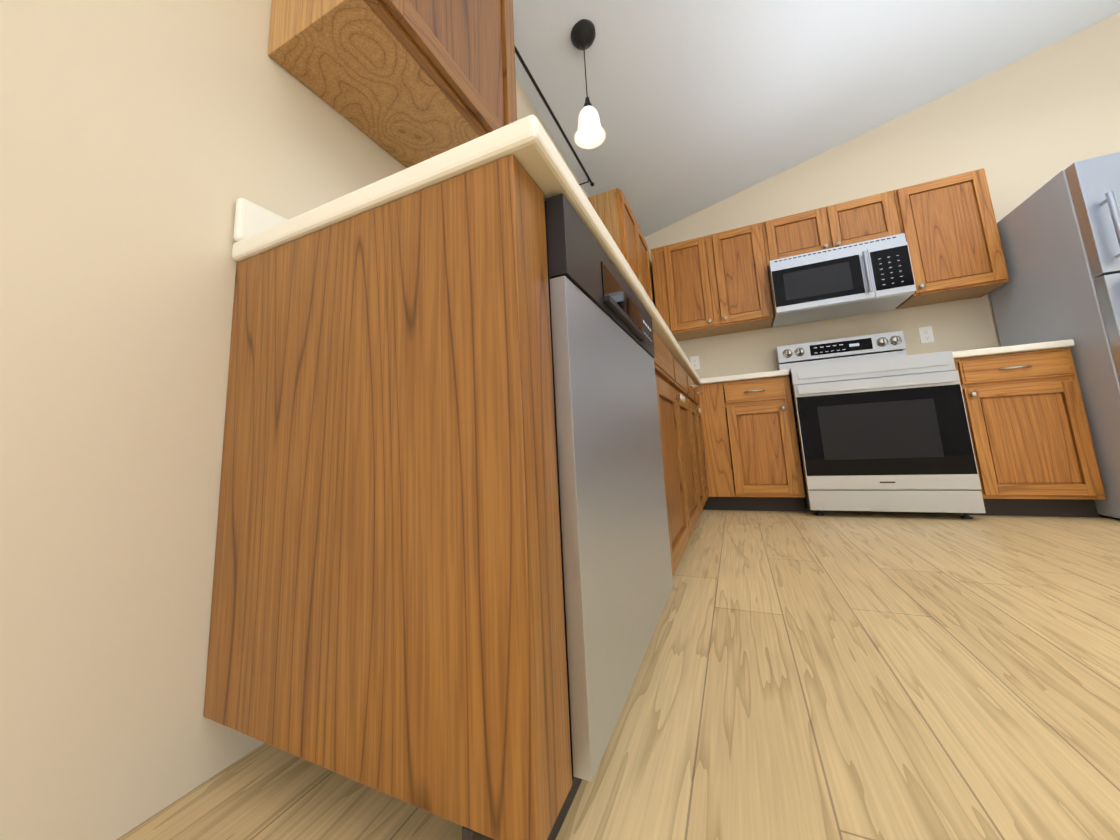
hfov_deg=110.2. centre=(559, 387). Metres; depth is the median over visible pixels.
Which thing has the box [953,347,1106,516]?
base cabinet
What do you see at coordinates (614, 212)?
upper cabinet
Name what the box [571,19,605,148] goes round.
pendant light
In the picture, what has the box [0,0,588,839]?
wall
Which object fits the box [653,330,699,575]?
base cabinet
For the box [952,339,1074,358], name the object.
countertop
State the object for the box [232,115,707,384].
countertop
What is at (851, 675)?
floor
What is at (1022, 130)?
wall
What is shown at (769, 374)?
countertop
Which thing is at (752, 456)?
base cabinet
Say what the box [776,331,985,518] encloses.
range
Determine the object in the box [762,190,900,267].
upper cabinet
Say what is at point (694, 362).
electrical outlet
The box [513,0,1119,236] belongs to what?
ceiling
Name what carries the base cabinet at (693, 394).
on the floor
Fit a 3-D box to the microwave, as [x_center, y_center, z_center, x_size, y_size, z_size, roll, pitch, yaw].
[1.979,-0.755,2.842,0.787,0.404,0.462,-6,-9,23]
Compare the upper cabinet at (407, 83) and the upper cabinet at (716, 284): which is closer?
the upper cabinet at (407, 83)
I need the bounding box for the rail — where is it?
[514,44,593,185]
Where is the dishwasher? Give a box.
[544,193,672,839]
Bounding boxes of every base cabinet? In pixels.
[203,154,571,839]
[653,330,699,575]
[685,372,708,513]
[697,376,805,511]
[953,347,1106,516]
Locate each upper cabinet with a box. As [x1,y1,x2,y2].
[268,0,516,167]
[587,188,655,306]
[651,223,773,340]
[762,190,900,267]
[893,168,1009,308]
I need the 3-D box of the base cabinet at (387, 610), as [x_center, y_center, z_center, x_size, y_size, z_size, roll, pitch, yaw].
[-0.297,0.170,0.597,0.608,0.876,0.091,-6,-9,23]
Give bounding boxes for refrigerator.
[989,152,1119,518]
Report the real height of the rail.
0.078 m
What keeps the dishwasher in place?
on the floor
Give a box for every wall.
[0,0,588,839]
[644,12,1119,378]
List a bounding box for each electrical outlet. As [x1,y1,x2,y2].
[690,356,699,369]
[918,326,934,343]
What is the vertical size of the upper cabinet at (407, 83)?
0.765 m
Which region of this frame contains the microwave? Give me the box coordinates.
[768,233,915,327]
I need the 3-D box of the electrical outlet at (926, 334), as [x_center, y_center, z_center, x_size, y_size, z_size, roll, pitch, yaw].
[2.599,-0.377,2.769,0.073,0.116,0.007,-6,-9,23]
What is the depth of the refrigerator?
1.98 m
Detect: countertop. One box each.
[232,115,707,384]
[704,370,788,390]
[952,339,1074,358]
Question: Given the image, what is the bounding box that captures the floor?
[117,505,1119,839]
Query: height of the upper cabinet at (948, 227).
0.765 m

